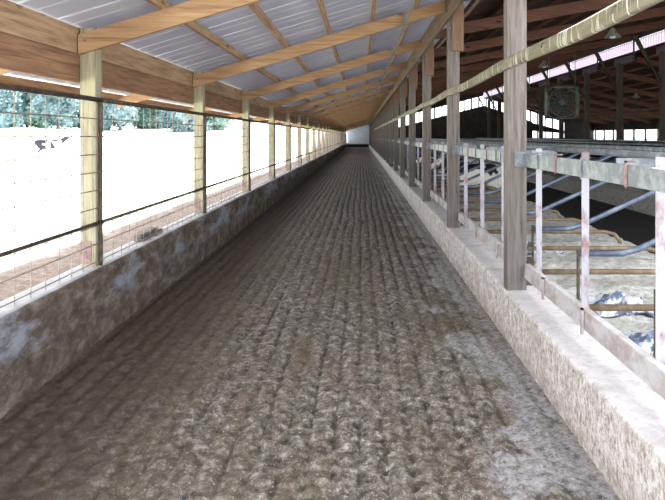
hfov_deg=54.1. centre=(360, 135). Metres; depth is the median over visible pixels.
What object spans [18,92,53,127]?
tree
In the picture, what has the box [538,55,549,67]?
lamp
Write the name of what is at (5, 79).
fascia board
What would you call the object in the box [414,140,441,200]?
fence panel
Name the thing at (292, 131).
fence panel
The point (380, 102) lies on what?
rafter
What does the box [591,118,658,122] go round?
purlin
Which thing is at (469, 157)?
divider
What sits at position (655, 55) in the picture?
purlin
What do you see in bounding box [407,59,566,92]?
rafter
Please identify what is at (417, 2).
purlin
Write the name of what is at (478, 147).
divider
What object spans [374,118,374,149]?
post
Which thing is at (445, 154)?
divider
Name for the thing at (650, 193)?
divider
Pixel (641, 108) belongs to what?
purlin
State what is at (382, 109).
post
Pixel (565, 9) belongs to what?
rafter
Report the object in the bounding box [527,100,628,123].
rafter
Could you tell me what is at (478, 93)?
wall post
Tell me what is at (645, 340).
cow
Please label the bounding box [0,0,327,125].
header board
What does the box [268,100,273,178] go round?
wooden post
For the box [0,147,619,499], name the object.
floor
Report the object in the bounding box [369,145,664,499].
wall
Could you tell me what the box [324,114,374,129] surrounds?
rafter
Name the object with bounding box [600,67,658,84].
rafter
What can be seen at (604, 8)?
purlin
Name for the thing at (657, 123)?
wall post
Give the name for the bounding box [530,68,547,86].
light panel
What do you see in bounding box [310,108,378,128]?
rafter
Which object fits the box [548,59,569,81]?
light panel
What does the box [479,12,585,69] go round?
purlin
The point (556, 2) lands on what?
purlin
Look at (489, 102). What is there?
column
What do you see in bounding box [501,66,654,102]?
purlin
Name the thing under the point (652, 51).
ceiling
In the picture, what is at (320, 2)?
purlin
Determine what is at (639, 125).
trim
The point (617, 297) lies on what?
plastic sheet
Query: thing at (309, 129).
fence panel
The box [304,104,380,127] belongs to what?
rafter
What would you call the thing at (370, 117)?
rafter
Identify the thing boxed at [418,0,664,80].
ceiling
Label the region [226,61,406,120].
rafter
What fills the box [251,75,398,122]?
rafter
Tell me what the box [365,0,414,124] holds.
conduit
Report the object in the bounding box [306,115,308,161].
wooden post
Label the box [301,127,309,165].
fence panel
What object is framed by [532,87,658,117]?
rafter
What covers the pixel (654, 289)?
divider
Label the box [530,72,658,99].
purlin
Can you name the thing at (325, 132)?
fence panel
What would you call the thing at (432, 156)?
cow
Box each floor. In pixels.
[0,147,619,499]
[527,157,654,253]
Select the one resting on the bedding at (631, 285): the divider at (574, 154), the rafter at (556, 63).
the divider at (574, 154)
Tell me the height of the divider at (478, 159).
1.192 m
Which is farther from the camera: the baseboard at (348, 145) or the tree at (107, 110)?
the baseboard at (348, 145)
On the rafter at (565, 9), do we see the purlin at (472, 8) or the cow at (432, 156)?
the purlin at (472, 8)
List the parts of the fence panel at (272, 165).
upright post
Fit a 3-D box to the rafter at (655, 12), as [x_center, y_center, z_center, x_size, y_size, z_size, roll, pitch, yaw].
[5.630,-2.796,16.550,8.500,1.786,0.060,0,0,0]
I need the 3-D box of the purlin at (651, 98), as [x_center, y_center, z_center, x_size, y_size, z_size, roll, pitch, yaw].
[15.000,-1.902,29.245,0.080,0.070,47.490,0,0,0]
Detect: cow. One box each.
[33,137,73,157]
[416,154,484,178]
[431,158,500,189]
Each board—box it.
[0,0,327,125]
[0,32,327,129]
[0,75,303,127]
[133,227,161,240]
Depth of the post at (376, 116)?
52.97 m
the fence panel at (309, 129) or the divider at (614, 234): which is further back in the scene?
the fence panel at (309, 129)
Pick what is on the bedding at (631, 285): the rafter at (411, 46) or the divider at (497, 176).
the divider at (497, 176)
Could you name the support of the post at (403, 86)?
on the wall at (612, 413)
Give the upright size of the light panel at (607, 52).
1.030 m
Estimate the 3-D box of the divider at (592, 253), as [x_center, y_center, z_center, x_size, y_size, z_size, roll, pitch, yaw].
[2.425,0.774,4.430,1.914,1.192,0.048,0,0,0]
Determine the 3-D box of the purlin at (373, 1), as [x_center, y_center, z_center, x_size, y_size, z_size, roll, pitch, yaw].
[0.160,-1.625,50.750,0.040,0.083,98.500,0,0,0]
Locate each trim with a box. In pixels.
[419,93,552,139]
[593,119,658,130]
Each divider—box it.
[416,154,446,177]
[416,157,446,180]
[420,147,479,183]
[431,156,499,193]
[431,158,500,191]
[437,160,500,196]
[444,164,535,204]
[460,174,561,217]
[468,153,580,222]
[484,156,621,243]
[527,181,654,251]
[531,190,654,274]
[576,238,654,323]
[578,142,641,179]
[654,289,654,357]
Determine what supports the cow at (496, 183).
on the bedding at (631, 285)
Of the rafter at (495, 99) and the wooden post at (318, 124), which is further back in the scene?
the rafter at (495, 99)
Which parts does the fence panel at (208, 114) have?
upright post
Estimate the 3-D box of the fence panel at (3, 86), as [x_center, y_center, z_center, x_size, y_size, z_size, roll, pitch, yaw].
[-2.172,0.383,3.599,0.048,1.405,3.662,0,0,0]
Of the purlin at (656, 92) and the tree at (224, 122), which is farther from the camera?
the tree at (224, 122)
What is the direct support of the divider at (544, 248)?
on the bedding at (631, 285)
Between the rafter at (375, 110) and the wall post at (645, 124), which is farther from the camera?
the rafter at (375, 110)
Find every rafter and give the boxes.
[0,0,261,74]
[117,0,444,107]
[188,39,420,115]
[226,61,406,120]
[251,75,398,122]
[274,84,392,122]
[281,91,388,124]
[290,97,384,127]
[301,101,382,126]
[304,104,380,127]
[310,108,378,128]
[315,110,377,128]
[320,112,375,129]
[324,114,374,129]
[324,115,373,130]
[327,117,372,130]
[337,118,372,128]
[399,85,500,105]
[399,89,490,106]
[406,75,527,99]
[406,82,503,101]
[407,36,629,82]
[407,49,594,88]
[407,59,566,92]
[407,68,544,96]
[418,20,664,71]
[419,6,664,60]
[435,0,618,38]
[494,98,608,124]
[527,93,651,122]
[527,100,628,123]
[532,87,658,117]
[550,82,658,108]
[572,76,658,97]
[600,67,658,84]
[636,57,658,66]
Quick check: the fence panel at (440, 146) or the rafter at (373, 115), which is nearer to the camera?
the fence panel at (440, 146)
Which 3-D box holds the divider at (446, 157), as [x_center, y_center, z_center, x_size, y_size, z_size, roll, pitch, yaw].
[2.425,0.774,17.300,1.914,1.192,0.048,0,0,0]
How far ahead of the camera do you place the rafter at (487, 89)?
49.46 m
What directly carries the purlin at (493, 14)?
attached to the ceiling at (485, 8)
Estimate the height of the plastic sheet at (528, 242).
0.148 m
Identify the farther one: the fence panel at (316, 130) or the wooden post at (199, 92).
the fence panel at (316, 130)
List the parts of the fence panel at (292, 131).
upright post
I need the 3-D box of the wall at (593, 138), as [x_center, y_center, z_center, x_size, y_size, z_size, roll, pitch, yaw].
[18.975,1.000,23.500,0.150,1.600,59.000,0,0,0]
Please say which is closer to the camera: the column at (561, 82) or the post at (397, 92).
the post at (397, 92)
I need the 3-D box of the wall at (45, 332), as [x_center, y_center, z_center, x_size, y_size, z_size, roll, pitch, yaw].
[-2.245,1.538,49.000,0.224,0.924,102.000,0,0,0]
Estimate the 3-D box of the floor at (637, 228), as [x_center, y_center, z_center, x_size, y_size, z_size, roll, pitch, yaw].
[10.280,1.800,23.550,17.440,0.200,59.100,0,0,0]
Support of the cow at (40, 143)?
on the ground
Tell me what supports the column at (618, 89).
on the floor at (637, 228)
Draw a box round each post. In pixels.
[80,28,101,266]
[194,71,204,213]
[242,90,249,190]
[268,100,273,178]
[285,107,289,170]
[297,111,300,165]
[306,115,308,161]
[312,117,314,158]
[317,123,319,155]
[321,124,323,153]
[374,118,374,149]
[375,117,375,150]
[376,116,376,151]
[377,114,377,152]
[378,112,379,153]
[380,110,380,155]
[381,107,383,157]
[384,104,385,159]
[386,99,389,162]
[390,93,393,165]
[394,86,399,170]
[400,76,406,177]
[409,62,417,186]
[422,41,433,200]
[447,2,463,227]
[504,0,526,290]
[595,126,596,156]
[603,125,604,144]
[612,125,613,158]
[633,124,634,145]
[644,123,646,146]
[657,123,658,146]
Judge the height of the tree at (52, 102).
7.737 m
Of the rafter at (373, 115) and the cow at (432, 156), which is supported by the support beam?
the rafter at (373, 115)
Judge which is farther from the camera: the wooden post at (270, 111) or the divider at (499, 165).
the wooden post at (270, 111)
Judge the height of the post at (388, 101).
3.210 m
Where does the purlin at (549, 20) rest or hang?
attached to the ceiling at (485, 8)
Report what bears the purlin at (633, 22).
attached to the ceiling at (485, 8)
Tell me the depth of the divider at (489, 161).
12.60 m
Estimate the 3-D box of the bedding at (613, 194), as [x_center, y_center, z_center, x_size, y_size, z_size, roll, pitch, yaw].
[7.850,1.539,28.450,3.500,0.526,48.900,0,0,0]
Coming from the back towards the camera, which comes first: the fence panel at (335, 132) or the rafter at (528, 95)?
the fence panel at (335, 132)
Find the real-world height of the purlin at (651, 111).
0.070 m
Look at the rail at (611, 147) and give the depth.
9.44 m
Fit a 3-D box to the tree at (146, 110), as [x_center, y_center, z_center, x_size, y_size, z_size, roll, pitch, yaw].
[-31.072,-3.583,97.017,7.359,6.724,7.500,0,0,0]
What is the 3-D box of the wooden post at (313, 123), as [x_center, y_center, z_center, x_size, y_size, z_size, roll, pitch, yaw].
[-2.265,0.092,31.072,0.131,1.985,0.156,0,0,0]
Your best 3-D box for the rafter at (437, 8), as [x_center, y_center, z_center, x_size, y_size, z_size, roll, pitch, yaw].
[-1.107,-1.134,9.023,4.545,1.498,0.055,0,0,0]
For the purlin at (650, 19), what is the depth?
20.18 m
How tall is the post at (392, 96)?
3.210 m
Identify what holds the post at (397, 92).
on the wall at (612, 413)
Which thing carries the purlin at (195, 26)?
on the rafter at (192, 10)
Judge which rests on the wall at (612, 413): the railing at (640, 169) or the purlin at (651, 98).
the railing at (640, 169)
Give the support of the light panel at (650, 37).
attached to the ceiling at (485, 8)
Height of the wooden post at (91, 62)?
1.985 m
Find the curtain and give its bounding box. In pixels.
[374,0,663,129]
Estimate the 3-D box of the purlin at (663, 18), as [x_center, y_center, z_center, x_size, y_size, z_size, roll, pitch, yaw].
[9.440,-3.651,29.245,0.040,0.080,47.490,0,0,0]
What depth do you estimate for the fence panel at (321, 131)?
36.03 m
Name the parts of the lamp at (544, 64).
lamp shade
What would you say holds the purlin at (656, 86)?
attached to the ceiling at (652, 51)
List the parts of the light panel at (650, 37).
frame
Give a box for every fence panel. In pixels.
[0,83,103,307]
[99,98,206,265]
[204,113,250,212]
[249,120,275,190]
[274,124,290,178]
[290,126,301,170]
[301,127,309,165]
[309,129,315,161]
[315,129,320,158]
[320,130,323,155]
[324,131,327,153]
[327,131,329,152]
[332,132,334,149]
[334,132,335,148]
[405,139,421,185]
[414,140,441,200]
[430,140,474,225]
[458,142,554,285]
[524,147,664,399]
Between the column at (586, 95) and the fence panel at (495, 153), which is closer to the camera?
the fence panel at (495, 153)
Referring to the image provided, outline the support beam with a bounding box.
[369,0,463,124]
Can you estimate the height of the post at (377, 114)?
3.210 m
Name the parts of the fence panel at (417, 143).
rail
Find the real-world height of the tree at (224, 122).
7.110 m
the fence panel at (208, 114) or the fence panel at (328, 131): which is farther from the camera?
the fence panel at (328, 131)
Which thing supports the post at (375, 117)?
on the wall at (612, 413)
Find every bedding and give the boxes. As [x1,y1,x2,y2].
[406,166,654,333]
[437,152,654,215]
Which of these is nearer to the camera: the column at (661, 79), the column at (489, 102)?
the column at (661, 79)
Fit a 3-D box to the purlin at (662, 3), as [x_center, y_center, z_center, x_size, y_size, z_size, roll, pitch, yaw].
[7.580,-3.310,29.245,0.040,0.080,47.490,0,0,0]
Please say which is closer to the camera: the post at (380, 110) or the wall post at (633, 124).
the post at (380, 110)
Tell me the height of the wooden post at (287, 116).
1.985 m
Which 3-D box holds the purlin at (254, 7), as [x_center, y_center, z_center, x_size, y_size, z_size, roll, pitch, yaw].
[-1.040,-1.265,50.750,0.040,0.083,98.500,0,0,0]
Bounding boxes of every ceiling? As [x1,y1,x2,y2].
[5,0,470,126]
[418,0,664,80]
[482,42,664,121]
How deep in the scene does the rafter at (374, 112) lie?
49.26 m
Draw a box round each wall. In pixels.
[0,143,346,418]
[347,125,368,143]
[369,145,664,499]
[399,92,593,156]
[593,138,656,158]
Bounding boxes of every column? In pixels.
[476,93,490,146]
[485,90,500,137]
[495,86,503,101]
[527,81,542,142]
[541,69,563,157]
[563,61,589,159]
[592,50,622,157]
[632,35,664,146]
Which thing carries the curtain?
attached to the post at (515, 11)
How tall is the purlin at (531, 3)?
0.080 m
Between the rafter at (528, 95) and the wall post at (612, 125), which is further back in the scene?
the wall post at (612, 125)
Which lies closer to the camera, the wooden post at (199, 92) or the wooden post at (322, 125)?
the wooden post at (199, 92)
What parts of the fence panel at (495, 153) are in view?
rail, rail, spacer arm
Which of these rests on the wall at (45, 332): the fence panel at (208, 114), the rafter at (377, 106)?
the fence panel at (208, 114)
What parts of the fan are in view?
blade, blade, blade, blade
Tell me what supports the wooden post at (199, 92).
on the wall at (45, 332)
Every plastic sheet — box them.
[527,241,564,254]
[580,290,653,316]
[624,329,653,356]
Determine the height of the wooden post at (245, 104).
1.985 m
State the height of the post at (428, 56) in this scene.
3.210 m
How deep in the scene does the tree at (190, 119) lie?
88.08 m
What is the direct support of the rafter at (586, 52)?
attached to the ceiling at (298, 21)
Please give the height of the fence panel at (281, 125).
1.405 m
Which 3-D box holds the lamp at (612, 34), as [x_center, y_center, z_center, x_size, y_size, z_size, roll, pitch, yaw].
[6.000,-2.570,15.500,0.400,0.499,0.400,0,0,0]
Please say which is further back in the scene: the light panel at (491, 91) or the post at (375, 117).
the post at (375, 117)
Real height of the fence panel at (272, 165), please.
1.405 m
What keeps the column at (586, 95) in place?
on the floor at (637, 228)
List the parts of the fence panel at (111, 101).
upright post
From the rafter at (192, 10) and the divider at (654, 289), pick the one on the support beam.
the rafter at (192, 10)
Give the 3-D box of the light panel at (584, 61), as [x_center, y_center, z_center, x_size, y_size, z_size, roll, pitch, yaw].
[9.990,-3.275,29.200,0.080,1.030,3.700,0,0,0]
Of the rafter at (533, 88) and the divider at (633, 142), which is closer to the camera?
the divider at (633, 142)
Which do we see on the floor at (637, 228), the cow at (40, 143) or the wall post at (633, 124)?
the wall post at (633, 124)
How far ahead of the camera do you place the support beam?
11.30 m
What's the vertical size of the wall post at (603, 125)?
2.536 m
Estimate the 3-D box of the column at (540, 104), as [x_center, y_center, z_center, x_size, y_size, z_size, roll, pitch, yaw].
[9.525,-0.818,36.120,1.150,5.037,0.200,0,0,0]
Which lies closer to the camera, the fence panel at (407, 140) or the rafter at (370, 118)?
the fence panel at (407, 140)
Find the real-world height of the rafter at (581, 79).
2.098 m
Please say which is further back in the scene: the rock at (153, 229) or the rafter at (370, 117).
the rafter at (370, 117)
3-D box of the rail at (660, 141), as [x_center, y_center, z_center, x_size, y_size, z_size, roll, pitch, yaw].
[8.500,0.155,25.500,0.060,0.060,45.000,0,0,0]
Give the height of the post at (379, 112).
3.210 m
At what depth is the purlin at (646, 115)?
42.53 m
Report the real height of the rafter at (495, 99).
2.098 m
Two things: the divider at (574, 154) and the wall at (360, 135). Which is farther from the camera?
the wall at (360, 135)
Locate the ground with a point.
(22, 144)
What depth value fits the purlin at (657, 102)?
38.32 m
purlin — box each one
[145,0,328,113]
[248,2,337,106]
[317,0,351,106]
[364,0,375,102]
[378,0,420,93]
[408,0,482,82]
[420,2,503,80]
[435,0,538,77]
[462,0,563,65]
[463,0,581,72]
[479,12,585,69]
[492,54,658,100]
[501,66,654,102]
[527,82,646,104]
[527,86,658,108]
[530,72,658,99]
[534,1,664,59]
[535,92,658,110]
[546,8,604,38]
[546,20,641,57]
[548,98,658,112]
[556,102,658,114]
[561,16,662,54]
[564,108,655,116]
[577,17,664,51]
[581,115,648,120]
[590,111,658,117]
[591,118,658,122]
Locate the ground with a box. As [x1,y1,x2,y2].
[0,128,346,301]
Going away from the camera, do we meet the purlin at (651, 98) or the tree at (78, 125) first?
the purlin at (651, 98)
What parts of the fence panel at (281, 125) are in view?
upright post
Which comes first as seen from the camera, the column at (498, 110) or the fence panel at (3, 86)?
the fence panel at (3, 86)
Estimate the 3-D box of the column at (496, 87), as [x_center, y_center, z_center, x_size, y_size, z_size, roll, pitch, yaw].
[9.525,-0.818,43.440,1.150,5.037,0.200,0,0,0]
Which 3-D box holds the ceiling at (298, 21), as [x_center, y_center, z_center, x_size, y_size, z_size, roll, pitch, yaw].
[-0.850,-1.391,51.000,5.200,1.602,99.000,0,0,0]
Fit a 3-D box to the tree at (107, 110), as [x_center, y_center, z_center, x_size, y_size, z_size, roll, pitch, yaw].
[-33.413,-4.566,89.776,7.196,8.470,7.338,0,0,0]
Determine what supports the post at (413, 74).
on the wall at (612, 413)
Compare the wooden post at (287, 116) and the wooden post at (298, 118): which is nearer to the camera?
the wooden post at (287, 116)
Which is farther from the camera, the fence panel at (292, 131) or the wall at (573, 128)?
the wall at (573, 128)
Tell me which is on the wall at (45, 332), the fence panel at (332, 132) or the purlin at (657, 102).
the fence panel at (332, 132)
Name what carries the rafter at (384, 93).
on the support beam
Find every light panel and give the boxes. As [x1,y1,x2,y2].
[483,89,492,100]
[492,85,502,97]
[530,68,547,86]
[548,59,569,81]
[570,48,597,74]
[597,33,634,65]
[634,27,664,54]
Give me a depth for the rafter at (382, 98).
30.96 m
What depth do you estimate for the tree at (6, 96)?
89.36 m
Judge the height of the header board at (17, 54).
0.235 m
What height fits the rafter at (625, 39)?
1.786 m
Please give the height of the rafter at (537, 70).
1.786 m
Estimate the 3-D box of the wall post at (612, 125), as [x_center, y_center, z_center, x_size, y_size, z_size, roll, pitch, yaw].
[18.830,0.432,48.500,0.100,2.536,0.140,0,0,0]
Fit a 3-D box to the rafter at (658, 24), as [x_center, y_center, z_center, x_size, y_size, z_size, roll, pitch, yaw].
[5.630,-2.796,20.210,8.500,1.786,0.060,0,0,0]
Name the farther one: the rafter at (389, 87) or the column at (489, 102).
the column at (489, 102)
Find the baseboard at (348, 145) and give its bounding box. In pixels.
[347,144,368,146]
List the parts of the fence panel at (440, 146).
rail, rail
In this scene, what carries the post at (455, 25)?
on the wall at (612, 413)
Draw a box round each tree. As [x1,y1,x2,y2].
[0,89,25,127]
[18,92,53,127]
[26,84,79,128]
[71,86,108,127]
[102,91,139,129]
[132,108,166,128]
[157,110,211,131]
[207,112,233,129]
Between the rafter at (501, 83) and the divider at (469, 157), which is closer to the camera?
the divider at (469, 157)
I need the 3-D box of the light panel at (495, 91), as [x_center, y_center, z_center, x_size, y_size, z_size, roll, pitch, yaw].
[9.990,-3.275,47.500,0.080,1.030,3.700,0,0,0]
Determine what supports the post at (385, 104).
on the wall at (612, 413)
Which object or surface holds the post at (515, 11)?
on the wall at (612, 413)
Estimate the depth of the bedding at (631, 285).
6.65 m
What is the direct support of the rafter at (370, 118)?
on the support beam
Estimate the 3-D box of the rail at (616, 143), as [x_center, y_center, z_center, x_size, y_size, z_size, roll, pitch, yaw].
[6.900,0.200,25.500,0.060,0.060,45.000,0,0,0]
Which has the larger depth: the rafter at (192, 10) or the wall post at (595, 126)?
the wall post at (595, 126)
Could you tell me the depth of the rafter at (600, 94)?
34.82 m
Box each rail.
[407,138,664,151]
[460,138,664,145]
[476,138,664,142]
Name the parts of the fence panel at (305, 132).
upright post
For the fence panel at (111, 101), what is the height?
1.405 m
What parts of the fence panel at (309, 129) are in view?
upright post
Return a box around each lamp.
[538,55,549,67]
[604,26,620,38]
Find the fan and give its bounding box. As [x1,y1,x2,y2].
[545,86,579,118]
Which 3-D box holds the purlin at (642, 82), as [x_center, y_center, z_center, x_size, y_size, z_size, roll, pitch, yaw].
[12.750,-2.386,29.245,0.080,0.070,47.490,0,0,0]

